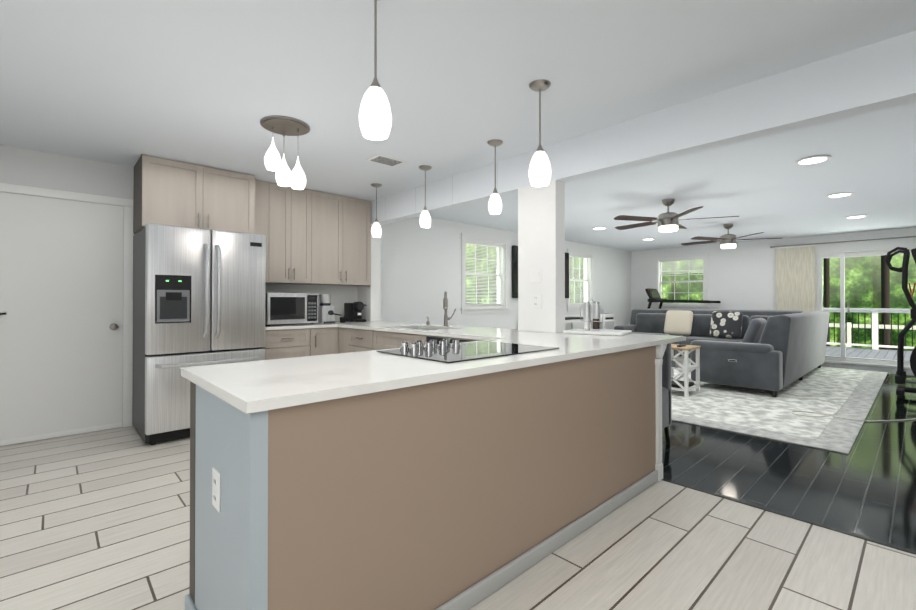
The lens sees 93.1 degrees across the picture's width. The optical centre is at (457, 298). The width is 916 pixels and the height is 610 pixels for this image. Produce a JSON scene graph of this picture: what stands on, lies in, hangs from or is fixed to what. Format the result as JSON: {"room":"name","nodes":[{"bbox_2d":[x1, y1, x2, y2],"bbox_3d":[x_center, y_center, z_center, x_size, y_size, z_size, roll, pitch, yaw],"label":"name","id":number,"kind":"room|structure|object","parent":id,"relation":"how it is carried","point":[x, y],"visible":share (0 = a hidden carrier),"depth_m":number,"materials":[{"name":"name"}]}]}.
{"room":"kitchen","nodes":[
{"label":"kitchen","id":0,"kind":"room"},
{"bbox_2d":[0,144,630,446],"bbox_3d":[-0.349,-0.001,6.702,13.200,2.420,0.206,0,-1,-43],"label":"wall","id":1,"kind":"structure","parent":0,"point":[420,271],"depth_m":6.30,"materials":[{"name":"white paint"}]},
{"bbox_2d":[0,183,132,445],"bbox_3d":[-4.047,0.131,3.061,2.827,2.110,0.078,0,-1,-43],"label":"door","id":2,"kind":"structure","parent":1,"relation":"attached to","point":[66,327],"depth_m":3.72,"materials":[{"name":"white wood"}]},
{"bbox_2d":[133,154,256,233],"bbox_3d":[-2.528,-0.915,4.190,0.922,0.617,0.508,0,-1,-43],"label":"upper cabinet","id":3,"kind":"object","parent":1,"relation":"attached to","point":[166,192],"depth_m":3.96,"materials":[{"name":"grey wood"}]},
{"bbox_2d":[257,180,276,283],"bbox_3d":[-2.156,-0.693,4.646,0.246,1.056,0.348,0,-1,-43],"label":"upper cabinet","id":4,"kind":"object","parent":1,"relation":"attached to","point":[266,191],"depth_m":4.57,"materials":[{"name":"grey wood"}]},
{"bbox_2d":[277,184,316,284],"bbox_3d":[-1.916,-0.691,4.870,0.522,1.056,0.348,0,-1,-43],"label":"upper cabinet","id":5,"kind":"object","parent":1,"relation":"attached to","point":[316,238],"depth_m":4.78,"materials":[{"name":"grey wood"}]},
{"bbox_2d":[317,191,370,285],"bbox_3d":[-1.504,-0.689,5.254,0.831,1.056,0.348,0,-1,-43],"label":"upper cabinet","id":6,"kind":"object","parent":1,"relation":"attached to","point":[343,222],"depth_m":5.15,"materials":[{"name":"grey wood"}]},
{"bbox_2d":[460,233,509,313],"bbox_3d":[0.444,-0.386,7.364,1.180,1.300,0.165,0,-1,-43],"label":"window","id":7,"kind":"structure","parent":1,"relation":"in","point":[502,275],"depth_m":7.37,"materials":[{"name":"white plastic"}]},
{"bbox_2d":[512,245,568,297],"bbox_3d":[1.632,-0.470,8.382,1.785,0.940,0.052,0,-1,-43],"label":"television","id":8,"kind":"object","parent":1,"relation":"attached to","point":[514,271],"depth_m":7.81,"materials":[{"name":"black plastic"}]},
{"bbox_2d":[567,249,593,310],"bbox_3d":[2.626,-0.373,9.402,1.090,1.300,0.165,0,-1,-43],"label":"window","id":9,"kind":"structure","parent":1,"relation":"in","point":[588,272],"depth_m":9.48,"materials":[{"name":"white"}]},
{"bbox_2d":[0,362,915,609],"bbox_3d":[2.260,1.239,3.901,13.200,0.104,7.850,0,-1,-43],"label":"floor","id":10,"kind":"structure","parent":0,"point":[98,520],"depth_m":2.20,"materials":[{"name":"tile"}]},
{"bbox_2d":[132,223,265,444],"bbox_3d":[-2.375,0.302,3.997,0.910,1.780,0.931,0,-1,-43],"label":"fridge","id":11,"kind":"object","parent":10,"relation":"on","point":[199,296],"visible":0.88,"depth_m":3.64,"materials":[{"name":"grey metal"}]},
{"bbox_2d":[181,341,664,609],"bbox_3d":[0.158,0.741,2.225,2.562,0.878,0.694,0,-1,-43],"label":"base cabinet","id":12,"kind":"object","parent":10,"relation":"on","point":[352,465],"depth_m":1.52,"materials":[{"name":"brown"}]},
{"bbox_2d":[212,467,220,512],"bbox_3d":[-0.746,0.589,1.337,0.008,0.118,0.075,0,-1,-43],"label":"outlet","id":13,"kind":"object","parent":12,"relation":"attached to","point":[216,488],"visible":1,"depth_m":1.33,"materials":[{"name":"white plastic"}]},
{"bbox_2d":[181,321,684,408],"bbox_3d":[-0.763,0.294,3.531,2.991,0.030,3.868,0,-1,-43],"label":"countertop","id":14,"kind":"structure","parent":12,"relation":"on","point":[302,361],"depth_m":1.93,"materials":[{"name":"white stone"}]},
{"bbox_2d":[265,293,317,325],"bbox_3d":[-1.861,0.116,4.701,0.540,0.339,0.404,0,-1,-43],"label":"microwave","id":15,"kind":"object","parent":14,"relation":"on","point":[288,308],"visible":0.9,"depth_m":4.54,"materials":[{"name":"silver metal"}]},
{"bbox_2d":[317,294,341,323],"bbox_3d":[-1.485,0.120,4.977,0.186,0.335,0.296,0,-1,-43],"label":"coffee grinder","id":16,"kind":"object","parent":14,"relation":"on","point":[326,312],"visible":0.96,"depth_m":4.94,"materials":[{"name":"silver metal"}]},
{"bbox_2d":[340,317,346,322],"bbox_3d":[-1.346,0.256,5.103,0.095,0.065,0.072,0,-1,-43],"label":"mug","id":17,"kind":"object","parent":14,"relation":"on","point":[342,319],"visible":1,"depth_m":5.07,"materials":[{"name":"black ceramic"}]},
{"bbox_2d":[344,302,366,321],"bbox_3d":[-1.250,0.167,5.351,0.170,0.245,0.330,0,-1,-43],"label":"coffee machine","id":18,"kind":"object","parent":14,"relation":"on","point":[352,312],"visible":0.98,"depth_m":5.28,"materials":[{"name":"black plastic"}]},
{"bbox_2d":[443,291,455,325],"bbox_3d":[-0.099,0.108,4.295,0.250,0.349,0.204,0,-1,-43],"label":"faucet","id":19,"kind":"object","parent":14,"relation":"on","point":[445,308],"visible":1,"depth_m":4.35,"materials":[{"name":"silver metal"}]},
{"bbox_2d":[357,180,564,332],"bbox_3d":[-0.223,-0.325,4.602,0.145,1.218,3.050,0,-1,-43],"label":"column","id":20,"kind":"structure","parent":14,"relation":"on","point":[541,227],"depth_m":3.57,"materials":[{"name":"white paint"}]},
{"bbox_2d":[530,294,541,307],"bbox_3d":[0.643,0.024,3.582,0.008,0.118,0.118,0,-1,-43],"label":"outlet","id":21,"kind":"object","parent":20,"relation":"attached to","point":[535,300],"visible":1,"depth_m":3.58,"materials":[{"name":"white plastic"}]},
{"bbox_2d":[530,268,541,282],"bbox_3d":[0.642,-0.186,3.583,0.011,0.118,0.118,0,-1,-43],"label":"light switch","id":22,"kind":"object","parent":20,"relation":"attached to","point":[535,275],"visible":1,"depth_m":3.58,"materials":[{"name":"white plastic"}]},
{"bbox_2d":[377,338,558,362],"bbox_3d":[0.066,0.247,2.234,0.790,0.045,0.540,0,-1,-43],"label":"cooktop","id":23,"kind":"object","parent":14,"relation":"in","point":[445,350],"visible":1,"depth_m":2.17,"materials":[{"name":"black glass"}]},
{"bbox_2d":[563,299,631,335],"bbox_3d":[1.100,0.141,3.420,0.440,0.272,0.340,0,0,35],"label":"tray","id":24,"kind":"object","parent":14,"relation":"on","point":[596,329],"visible":1,"depth_m":3.39,"materials":[{"name":"white"}]},
{"bbox_2d":[565,317,582,328],"bbox_3d":[1.874,0.800,8.272,1.700,0.840,0.400,0,-1,-43],"label":"console table","id":25,"kind":"object","parent":10,"relation":"on","point":[571,320],"visible":0.08,"depth_m":8.43,"materials":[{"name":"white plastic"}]},
{"bbox_2d":[590,320,615,329],"bbox_3d":[3.161,0.858,9.487,0.500,0.740,0.380,0,-1,-43],"label":"stand","id":26,"kind":"object","parent":10,"relation":"on","point":[613,321],"visible":0.21,"depth_m":9.44,"materials":[{"name":"white"}]},
{"bbox_2d":[591,313,613,320],"bbox_3d":[3.163,0.408,9.488,0.420,0.157,0.325,0,-1,-43],"label":"printer","id":27,"kind":"object","parent":26,"relation":"on","point":[608,316],"visible":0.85,"depth_m":9.34,"materials":[{"name":"white plastic"}]},
{"bbox_2d":[632,332,671,444],"bbox_3d":[1.396,0.741,3.515,0.527,0.904,0.480,0,-1,-43],"label":"chair","id":28,"kind":"object","parent":10,"relation":"on","point":[666,397],"visible":0.21,"depth_m":3.44,"materials":[{"name":"grey fabric"}]},
{"bbox_2d":[645,288,720,308],"bbox_3d":[5.074,0.499,9.580,0.700,1.458,2.000,0,-1,-43],"label":"treadmill","id":29,"kind":"object","parent":10,"relation":"on","point":[653,295],"visible":0.31,"depth_m":9.85,"materials":[{"name":"black"}]},
{"bbox_2d":[672,358,887,453],"bbox_3d":[3.539,1.202,6.670,5.450,0.012,4.150,0,-1,-43],"label":"rug","id":30,"kind":"object","parent":10,"relation":"on","point":[851,393],"visible":0.36,"depth_m":4.69,"materials":[{"name":"grey carpet"}]},
{"bbox_2d":[671,344,700,396],"bbox_3d":[2.772,0.884,5.449,0.440,0.606,0.370,0,-1,-43],"label":"side table","id":31,"kind":"object","parent":30,"relation":"on","point":[679,364],"visible":0.62,"depth_m":5.34,"materials":[{"name":"white wood"}]},
{"bbox_2d":[614,308,829,396],"bbox_3d":[3.955,0.710,7.508,3.518,0.982,3.418,0,-1,-43],"label":"sofa","id":32,"kind":"object","parent":30,"relation":"on","point":[788,349],"visible":0.62,"depth_m":5.65,"materials":[{"name":"grey fabric"}]},
{"bbox_2d":[664,310,692,335],"bbox_3d":[4.346,0.487,8.557,0.273,0.482,0.500,0,-1,-43],"label":"pillow","id":33,"kind":"object","parent":32,"relation":"on","point":[678,322],"visible":0.98,"depth_m":8.48,"materials":[{"name":"beige fabric"}]},
{"bbox_2d":[710,311,742,337],"bbox_3d":[4.913,0.483,7.951,0.273,0.482,0.500,0,-1,-43],"label":"floral pillow","id":34,"kind":"object","parent":32,"relation":"on","point":[726,324],"visible":1,"depth_m":7.88,"materials":[{"name":"black fabric"}]},
{"bbox_2d":[742,318,766,342],"bbox_3d":[4.171,0.496,6.108,0.440,0.424,0.239,0,-1,-43],"label":"pillow","id":35,"kind":"object","parent":32,"relation":"on","point":[754,331],"visible":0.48,"depth_m":5.96,"materials":[{"name":"grey fabric"}]},
{"bbox_2d":[754,389,915,421],"bbox_3d":[4.244,1.185,4.830,1.834,0.023,1.708,0,-1,-43],"label":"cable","id":36,"kind":"object","parent":10,"relation":"on","point":[832,414],"visible":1,"depth_m":4.36,"materials":[{"name":"white"}]},
{"bbox_2d":[884,247,915,398],"bbox_3d":[5.943,0.289,4.872,0.540,1.816,1.622,0,-1,-43],"label":"elliptical","id":37,"kind":"object","parent":10,"relation":"on","point":[901,376],"visible":1,"depth_m":5.19,"materials":[{"name":"black metal"}]},
{"bbox_2d":[0,0,915,250],"bbox_3d":[2.260,-1.279,3.917,13.200,0.100,7.850,0,-1,-43],"label":"ceiling","id":38,"kind":"structure","parent":0,"point":[210,83],"depth_m":2.61,"materials":[{"name":"white paint"}]},
{"bbox_2d":[260,115,309,189],"bbox_3d":[-1.232,-1.009,3.097,0.330,0.450,0.330,0,-1,-43],"label":"cluster","id":39,"kind":"object","parent":38,"relation":"hanging from","point":[295,178],"visible":1,"depth_m":3.07,"materials":[{"name":"white glass"}]},
{"bbox_2d":[359,0,391,140],"bbox_3d":[-0.330,-0.946,1.736,0.132,0.595,0.132,0,-1,-43],"label":"pendant light","id":40,"kind":"object","parent":38,"relation":"hanging from","point":[375,118],"visible":1,"depth_m":1.69,"materials":[{"name":"white glass"}]},
{"bbox_2d":[371,183,381,237],"bbox_3d":[-0.880,-0.941,4.684,0.124,0.565,0.124,0,-1,-43],"label":"pendant light","id":41,"kind":"object","parent":38,"relation":"hanging from","point":[376,231],"visible":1,"depth_m":4.65,"materials":[{"name":"white glass"}]},
{"bbox_2d":[366,154,405,166],"bbox_3d":[-0.639,-1.223,3.871,0.300,0.011,0.200,0,-1,-43],"label":"ceiling vent","id":42,"kind":"object","parent":38,"relation":"in","point":[385,160],"visible":1,"depth_m":3.85,"materials":[{"name":"white metal"}]},
{"bbox_2d":[419,165,431,227],"bbox_3d":[-0.307,-0.945,4.070,0.124,0.565,0.124,0,-1,-43],"label":"pendant light","id":43,"kind":"object","parent":38,"relation":"hanging from","point":[425,220],"visible":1,"depth_m":4.04,"materials":[{"name":"white glass"}]},
{"bbox_2d":[487,139,502,214],"bbox_3d":[0.294,-0.950,3.427,0.124,0.565,0.124,0,-1,-43],"label":"pendant light","id":44,"kind":"object","parent":38,"relation":"hanging from","point":[495,205],"visible":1,"depth_m":3.39,"materials":[{"name":"white glass"}]},
{"bbox_2d":[529,79,551,186],"bbox_3d":[0.475,-0.948,2.515,0.132,0.580,0.132,0,-1,-43],"label":"pendant light","id":45,"kind":"object","parent":38,"relation":"hanging from","point":[540,170],"visible":1,"depth_m":2.48,"materials":[{"name":"white glass"}]},
{"bbox_2d":[592,227,606,229],"bbox_3d":[2.434,-1.199,7.466,0.254,0.014,0.254,0,0,2],"label":"recessed light","id":46,"kind":"object","parent":38,"relation":"in","point":[596,228],"depth_m":7.47,"materials":[{"name":"white plastic"}]},
{"bbox_2d":[371,31,915,224],"bbox_3d":[1.352,-1.090,2.931,0.131,0.290,7.650,0,-1,-43],"label":"beam","id":47,"kind":"structure","parent":38,"relation":"attached to","point":[880,75],"depth_m":2.64,"materials":[{"name":"white paint"}]},
{"bbox_2d":[614,199,738,231],"bbox_3d":[2.616,-1.026,5.426,1.426,0.385,1.434,0,-1,-43],"label":"ceiling fan","id":48,"kind":"object","parent":38,"relation":"hanging from","point":[667,221],"visible":1,"depth_m":5.30,"materials":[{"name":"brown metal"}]},
{"bbox_2d":[681,224,780,248],"bbox_3d":[4.419,-1.015,7.155,1.440,0.385,1.416,0,-1,-43],"label":"ceiling fan","id":49,"kind":"object","parent":38,"relation":"hanging from","point":[727,240],"visible":1,"depth_m":7.03,"materials":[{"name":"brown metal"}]},
{"bbox_2d":[794,155,831,164],"bbox_3d":[3.145,-1.222,3.848,0.254,0.014,0.254,0,0,2],"label":"recessed light","id":50,"kind":"object","parent":38,"relation":"in","point":[813,160],"depth_m":3.84,"materials":[{"name":"white"}]},
{"bbox_2d":[826,192,853,197],"bbox_3d":[4.497,-1.214,5.110,0.254,0.014,0.254,0,0,2],"label":"recessed light","id":51,"kind":"object","parent":38,"relation":"in","point":[843,194],"depth_m":5.11,"materials":[{"name":"white"}]},
{"bbox_2d":[844,215,866,218],"bbox_3d":[5.915,-1.205,6.449,0.254,0.014,0.254,0,0,2],"label":"recessed light","id":52,"kind":"object","parent":38,"relation":"in","point":[857,216],"depth_m":6.45,"materials":[{"name":"white plastic"}]},
{"bbox_2d":[631,227,915,311],"bbox_3d":[7.078,0.010,8.273,0.200,2.420,7.650,0,-1,-43],"label":"wall","id":53,"kind":"structure","parent":0,"point":[741,275],"depth_m":9.23,"materials":[{"name":"white paint"}]},
{"bbox_2d":[653,252,708,308],"bbox_3d":[5.223,-0.368,10.169,0.165,1.300,1.230,0,-1,-43],"label":"window","id":54,"kind":"structure","parent":53,"relation":"in","point":[674,259],"depth_m":10.14,"materials":[{"name":"white wood"}]},
{"bbox_2d":[770,236,915,312],"bbox_3d":[7.247,0.068,7.876,0.091,2.248,2.590,0,-1,-43],"label":"curtain","id":55,"kind":"object","parent":53,"relation":"attached to","point":[795,275],"visible":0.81,"depth_m":8.49,"materials":[{"name":"beige fabric"}]},
{"bbox_2d":[815,241,915,368],"bbox_3d":[7.407,0.124,7.861,0.160,2.185,1.610,0,-1,-43],"label":"door frame","id":56,"kind":"structure","parent":53,"relation":"attached to","point":[843,252],"depth_m":8.07,"materials":[{"name":"white wood"}]},
{"label":"outside","id":57,"kind":"structure","parent":0,"visible":0},
{"bbox_2d":[466,244,915,350],"bbox_3d":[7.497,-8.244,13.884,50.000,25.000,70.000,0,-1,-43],"label":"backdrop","id":58,"kind":"structure","parent":57,"point":[862,281],"depth_m":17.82,"materials":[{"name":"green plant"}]},
{"bbox_2d":[825,346,911,360],"bbox_3d":[8.390,1.308,9.866,3.895,0.125,13.000,0,-1,-43],"label":"deck","id":59,"kind":"object","parent":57,"point":[883,354],"visible":0.22,"depth_m":9.74,"materials":[{"name":"grey wood"}]},
{"bbox_2d":[823,308,913,349],"bbox_3d":[9.669,0.752,11.061,0.160,0.998,13.017,0,-1,-43],"label":"railing","id":60,"kind":"object","parent":59,"relation":"on","point":[874,344],"visible":0.25,"depth_m":10.53,"materials":[{"name":"white wood"}]},
{"bbox_3d":[8.520,2.362,14.771,47.200,0.200,70.000,0,-1,-43],"label":"ground","id":61,"kind":"structure","parent":57,"visible":0},
{"bbox_2d":[824,255,889,349],"bbox_3d":[6.587,-2.750,12.985,17.681,10.000,15.220,0,-1,-43],"label":"posts","id":62,"kind":"object","parent":61,"relation":"on","point":[885,286],"depth_m":15.27,"materials":[{"name":"brown wood"}]},
{"bbox_2d":[829,322,915,346],"bbox_3d":[13.180,1.475,13.655,0.120,1.360,18.000,0,-1,-43],"label":"fence","id":63,"kind":"object","parent":61,"relation":"on","point":[849,326],"visible":0.02,"depth_m":13.97,"materials":[{"name":"white wood"}]}
]}

